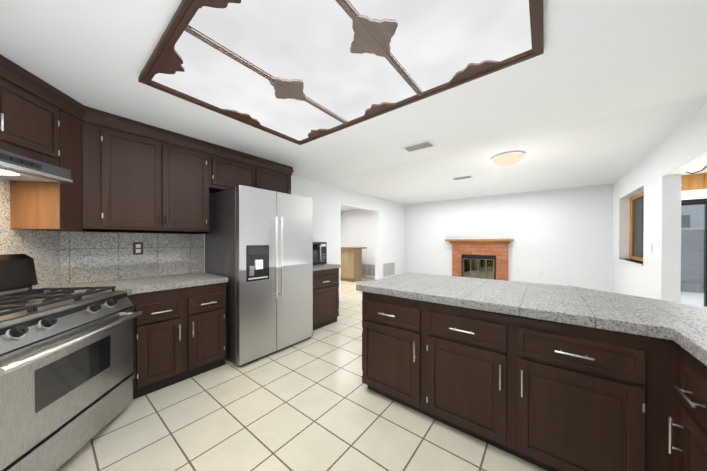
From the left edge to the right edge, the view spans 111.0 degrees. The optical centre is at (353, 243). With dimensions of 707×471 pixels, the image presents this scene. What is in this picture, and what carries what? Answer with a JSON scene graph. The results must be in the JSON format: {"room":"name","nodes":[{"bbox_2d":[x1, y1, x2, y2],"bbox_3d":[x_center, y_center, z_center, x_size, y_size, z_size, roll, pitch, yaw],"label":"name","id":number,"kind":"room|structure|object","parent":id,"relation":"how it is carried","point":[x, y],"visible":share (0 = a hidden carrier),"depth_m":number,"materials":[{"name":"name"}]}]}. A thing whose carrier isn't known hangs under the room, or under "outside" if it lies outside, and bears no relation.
{"room":"kitchen","nodes":[
{"label":"kitchen","id":0,"kind":"room"},
{"bbox_2d":[66,120,320,284],"bbox_3d":[-1.768,-0.013,3.323,0.410,2.550,3.280,0,0,38],"label":"wall","id":1,"kind":"structure","parent":0,"point":[304,187],"depth_m":4.33,"materials":[{"name":"white paint"}]},
{"bbox_2d":[0,54,67,167],"bbox_3d":[-2.185,-0.807,1.224,0.980,0.558,0.908,0,0,38],"label":"upper cabinet","id":2,"kind":"object","parent":1,"relation":"attached to","point":[31,127],"depth_m":1.57,"materials":[{"name":"brown wood"}]},
{"bbox_2d":[0,149,72,182],"bbox_3d":[-2.155,-0.477,1.294,0.382,0.101,0.908,0,0,-11],"label":"range hood","id":3,"kind":"object","parent":2,"relation":"attached to","point":[14,167],"visible":1,"depth_m":1.56,"materials":[{"name":"grey metal"}]},
{"bbox_2d":[10,181,63,229],"bbox_3d":[-2.280,-0.334,1.742,0.191,0.466,0.219,0,0,38],"label":"upper cabinet","id":4,"kind":"object","parent":1,"relation":"attached to","point":[33,205],"depth_m":1.74,"materials":[{"name":"orange wood"}]},
{"bbox_2d":[0,179,79,288],"bbox_3d":[-2.305,0.347,1.125,1.409,1.860,1.253,0,0,38],"label":"tile backsplash","id":5,"kind":"structure","parent":1,"relation":"attached to","point":[65,257],"depth_m":1.94,"materials":[{"name":"stone"}]},
{"bbox_2d":[45,96,87,231],"bbox_3d":[-2.352,-0.595,1.871,0.460,0.991,0.339,0,0,38],"label":"upper cabinet","id":6,"kind":"object","parent":1,"relation":"attached to","point":[75,193],"depth_m":1.90,"materials":[{"name":"brown wood"}]},
{"bbox_2d":[88,107,167,232],"bbox_3d":[-2.120,-0.598,2.257,0.348,0.991,0.551,0,0,38],"label":"upper cabinet","id":7,"kind":"object","parent":1,"relation":"attached to","point":[132,180],"depth_m":2.14,"materials":[{"name":"brown wood"}]},
{"bbox_2d":[80,232,203,282],"bbox_3d":[-2.152,0.338,2.501,0.008,1.860,1.110,0,0,38],"label":"tile backsplash","id":8,"kind":"structure","parent":1,"relation":"attached to","point":[104,256],"depth_m":2.45,"materials":[{"name":"stone"}]},
{"bbox_2d":[133,242,142,254],"bbox_3d":[-2.175,0.054,2.455,0.009,0.128,0.080,0,0,38],"label":"outlet","id":9,"kind":"object","parent":8,"relation":"attached to","point":[137,248],"visible":1,"depth_m":2.45,"materials":[{"name":"brown"}]},
{"bbox_2d":[168,131,211,233],"bbox_3d":[-1.860,-0.600,2.587,0.348,0.991,0.474,0,0,38],"label":"upper cabinet","id":10,"kind":"object","parent":1,"relation":"attached to","point":[189,170],"depth_m":2.51,"materials":[{"name":"brown wood"}]},
{"bbox_2d":[212,143,259,192],"bbox_3d":[-1.532,-0.859,3.002,0.348,0.478,0.586,0,0,38],"label":"upper cabinet","id":11,"kind":"object","parent":1,"relation":"attached to","point":[227,173],"depth_m":2.86,"materials":[{"name":"brown wood"}]},
{"bbox_2d":[260,158,291,193],"bbox_3d":[-1.218,-0.862,3.399,0.348,0.478,0.611,0,0,38],"label":"upper cabinet","id":12,"kind":"object","parent":1,"relation":"attached to","point":[274,176],"depth_m":3.31,"materials":[{"name":"brown wood"}]},
{"bbox_2d":[56,277,546,470],"bbox_3d":[4.276,1.296,5.776,12.800,0.100,17.300,0,0,38],"label":"floor","id":13,"kind":"structure","parent":0,"point":[313,403],"depth_m":1.69,"materials":[{"name":"tile"}]},
{"bbox_2d":[0,254,141,470],"bbox_3d":[-1.884,0.675,1.355,0.740,1.200,0.910,0,0,-11],"label":"range","id":14,"kind":"object","parent":13,"relation":"on","point":[66,375],"visible":1,"depth_m":1.35,"materials":[{"name":"silver metal"}]},
{"bbox_2d":[127,282,225,399],"bbox_3d":[-1.805,0.836,2.373,0.710,0.865,0.827,0,0,38],"label":"base cabinet","id":15,"kind":"object","parent":13,"relation":"on","point":[179,334],"visible":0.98,"depth_m":2.16,"materials":[{"name":"brown wood"}]},
{"bbox_2d":[44,272,227,295],"bbox_3d":[-1.939,0.380,2.183,0.715,0.050,1.316,0,0,38],"label":"countertop","id":16,"kind":"structure","parent":15,"relation":"on","point":[144,285],"depth_m":2.19,"materials":[{"name":"stone"}]},
{"bbox_2d":[205,185,312,366],"bbox_3d":[-1.141,0.339,3.048,0.905,1.850,0.980,0,0,38],"label":"refrigerator","id":17,"kind":"object","parent":13,"relation":"on","point":[258,248],"visible":0.98,"depth_m":2.68,"materials":[{"name":"silver metal"}]},
{"bbox_2d":[313,268,338,329],"bbox_3d":[-0.673,0.827,3.809,0.710,0.865,0.670,0,0,38],"label":"base cabinet","id":18,"kind":"object","parent":13,"relation":"on","point":[325,297],"visible":0.54,"depth_m":3.63,"materials":[{"name":"brown wood"}]},
{"bbox_2d":[313,264,340,270],"bbox_3d":[-0.683,0.369,3.817,0.665,0.050,0.705,0,0,38],"label":"countertop","id":19,"kind":"structure","parent":18,"relation":"on","point":[318,267],"depth_m":3.70,"materials":[{"name":"stone"}]},
{"bbox_2d":[313,242,326,264],"bbox_3d":[-0.729,0.164,3.829,0.418,0.360,0.520,0,0,38],"label":"microwave","id":20,"kind":"object","parent":19,"relation":"on","point":[319,252],"visible":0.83,"depth_m":3.80,"materials":[{"name":"black metal"}]},
{"bbox_2d":[341,247,366,281],"bbox_3d":[-0.161,0.684,8.058,1.040,1.095,0.600,0,0,38],"label":"cabinet","id":21,"kind":"object","parent":13,"relation":"on","point":[351,264],"depth_m":7.81,"materials":[{"name":"beige wood"}]},
{"bbox_2d":[362,292,425,414],"bbox_3d":[0.480,0.840,2.169,0.557,0.860,0.640,0,0,38],"label":"base cabinet","id":22,"kind":"object","parent":13,"relation":"on","point":[393,328],"depth_m":1.89,"materials":[{"name":"brown wood"}]},
{"bbox_2d":[356,272,667,337],"bbox_3d":[0.999,0.383,1.983,1.680,0.054,1.045,0,0,38],"label":"countertop","id":23,"kind":"structure","parent":22,"relation":"on","point":[573,305],"depth_m":1.57,"materials":[{"name":"stone"}]},
{"bbox_2d":[426,302,513,454],"bbox_3d":[0.908,0.842,1.832,0.533,0.860,0.640,0,0,38],"label":"base cabinet","id":24,"kind":"object","parent":13,"relation":"on","point":[470,352],"depth_m":1.55,"materials":[{"name":"brown wood"}]},
{"bbox_2d":[445,239,512,280],"bbox_3d":[3.215,0.570,6.339,1.570,1.345,0.220,0,0,38],"label":"fireplace","id":25,"kind":"object","parent":13,"relation":"on","point":[481,258],"visible":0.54,"depth_m":6.28,"materials":[{"name":"red"}]},
{"bbox_2d":[514,315,653,470],"bbox_3d":[1.317,0.845,1.509,0.510,0.860,0.640,0,0,38],"label":"base cabinet","id":26,"kind":"object","parent":13,"relation":"on","point":[550,395],"depth_m":1.24,"materials":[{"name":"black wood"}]},
{"bbox_2d":[670,340,706,470],"bbox_3d":[1.516,0.850,0.713,0.628,0.860,0.405,0,0,38],"label":"base cabinet","id":27,"kind":"object","parent":13,"relation":"on","point":[688,375],"depth_m":0.96,"materials":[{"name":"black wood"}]},
{"bbox_2d":[624,294,706,365],"bbox_3d":[1.048,0.396,0.148,0.667,0.054,3.866,0,0,38],"label":"countertop","id":28,"kind":"structure","parent":27,"relation":"on","point":[683,325],"depth_m":1.08,"materials":[{"name":"stone"}]},
{"bbox_2d":[0,0,706,180],"bbox_3d":[-0.432,-1.190,1.416,4.860,0.200,4.330,0,0,38],"label":"ceiling","id":29,"kind":"structure","parent":0,"point":[597,59],"depth_m":1.62,"materials":[{"name":"white paint"}]},
{"bbox_2d":[138,0,543,144],"bbox_3d":[-0.176,-1.073,1.482,2.100,0.032,1.350,0,0,38],"label":"recessed light","id":30,"kind":"object","parent":29,"relation":"in","point":[299,72],"visible":1,"depth_m":1.39,"materials":[{"name":"brown wood"}]},
{"bbox_2d":[401,139,436,152],"bbox_3d":[0.737,-1.094,2.755,0.340,0.010,0.200,0,0,38],"label":"ceiling vent","id":31,"kind":"object","parent":29,"relation":"in","point":[429,143],"visible":0.98,"depth_m":2.74,"materials":[{"name":"white metal"}]},
{"bbox_2d":[321,183,404,300],"bbox_3d":[0.358,-0.032,6.231,0.152,2.550,3.920,0,0,38],"label":"wall","id":32,"kind":"structure","parent":0,"point":[389,228],"depth_m":6.40,"materials":[{"name":"white paint"}]},
{"bbox_2d":[383,262,394,277],"bbox_3d":[1.020,0.753,6.962,0.012,0.400,0.680,0,0,38],"label":"air vent","id":33,"kind":"object","parent":32,"relation":"in","point":[388,269],"visible":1,"depth_m":6.93,"materials":[{"name":"white metal"}]},
{"bbox_2d":[321,95,706,210],"bbox_3d":[1.045,-1.252,5.471,7.560,0.100,4.530,0,0,38],"label":"ceiling","id":34,"kind":"structure","parent":0,"point":[612,149],"depth_m":3.68,"materials":[{"name":"white paint"}]},
{"bbox_2d":[451,175,473,179],"bbox_3d":[1.984,-1.190,4.433,0.340,0.010,0.200,0,0,38],"label":"ceiling vent","id":35,"kind":"object","parent":34,"relation":"in","point":[463,177],"visible":0.98,"depth_m":4.40,"materials":[{"name":"white metal"}]},
{"bbox_2d":[491,151,525,165],"bbox_3d":[2.109,-1.125,3.316,0.400,0.125,0.400,0,0,38],"label":"dome ceiling light","id":36,"kind":"object","parent":34,"relation":"attached to","point":[509,158],"visible":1,"depth_m":3.21,"materials":[{"name":"white glass"}]},
{"bbox_2d":[341,184,706,291],"bbox_3d":[3.782,-0.456,6.107,11.080,3.400,0.152,0,0,38],"label":"wall","id":37,"kind":"structure","parent":0,"point":[564,236],"depth_m":5.79,"materials":[{"name":"white paint"}]},
{"bbox_2d":[680,199,706,306],"bbox_3d":[6.171,0.241,4.231,1.840,2.030,0.070,0,0,38],"label":"sliding glass door","id":38,"kind":"structure","parent":37,"relation":"attached to","point":[694,202],"depth_m":4.30,"materials":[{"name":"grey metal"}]},
{"bbox_2d":[612,104,706,302],"bbox_3d":[2.666,-0.426,1.564,0.170,3.400,8.390,0,0,38],"label":"wall","id":39,"kind":"structure","parent":0,"point":[657,172],"depth_m":2.92,"materials":[{"name":"white paint"}]},
{"bbox_2d":[650,244,652,253],"bbox_3d":[3.801,0.074,3.105,0.010,0.120,0.070,0,0,38],"label":"light switch","id":40,"kind":"object","parent":39,"relation":"attached to","point":[651,248],"visible":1,"depth_m":3.09,"materials":[{"name":"white plastic"}]},
{"bbox_2d":[681,204,704,227],"bbox_3d":[10.690,-0.403,11.723,6.900,3.220,4.600,0,0,38],"label":"building","id":41,"kind":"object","parent":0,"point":[684,218],"depth_m":8.38,"materials":[{"name":"grey paint"}]},
{"bbox_2d":[681,173,706,199],"bbox_3d":[6.644,-0.989,3.747,3.368,0.438,0.029,0,0,38],"label":"boards","id":42,"kind":"object","parent":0,"point":[694,186],"visible":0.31,"depth_m":4.26,"materials":[{"name":"brown wood"}]},
{"bbox_2d":[682,162,706,174],"bbox_3d":[4.909,-1.743,1.533,3.380,1.094,5.650,0,0,38],"label":"ceiling","id":43,"kind":"structure","parent":0,"point":[699,167],"depth_m":4.14,"materials":[{"name":"white paint"}]},
{"bbox_3d":[4.920,-0.425,1.443,3.520,3.400,5.790,0,0,38],"label":"wall","id":44,"kind":"structure","parent":0,"visible":0},
{"bbox_2d":[629,191,643,261],"bbox_3d":[4.564,-0.258,3.820,0.045,1.095,1.400,0,0,38],"label":"window","id":45,"kind":"structure","parent":44,"relation":"in","point":[636,226],"depth_m":4.10,"materials":[{"name":"brown wood"}]},
{"bbox_3d":[-0.864,-0.037,6.983,2.700,2.550,4.530,0,0,38],"label":"wall","id":46,"kind":"structure","parent":0,"visible":0},
{"bbox_2d":[362,264,374,275],"bbox_3d":[0.463,0.942,8.642,0.780,0.410,0.012,0,0,38],"label":"air vent","id":47,"kind":"object","parent":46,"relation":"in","point":[368,269],"visible":0.81,"depth_m":8.58,"materials":[{"name":"white metal"}]},
{"label":"outside","id":48,"kind":"structure","parent":0,"visible":0},
{"bbox_2d":[680,291,703,305],"bbox_3d":[7.370,1.244,5.178,7.200,0.012,2.808,0,0,38],"label":"patio","id":49,"kind":"structure","parent":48,"point":[689,299],"depth_m":5.42,"materials":[{"name":"grey concrete"}]},
{"bbox_2d":[681,227,704,292],"bbox_3d":[8.419,0.428,6.261,7.600,1.630,0.240,0,0,38],"label":"blocks","id":50,"kind":"object","parent":49,"relation":"on","point":[687,246],"depth_m":6.08,"materials":[{"name":"concrete"}]}
]}

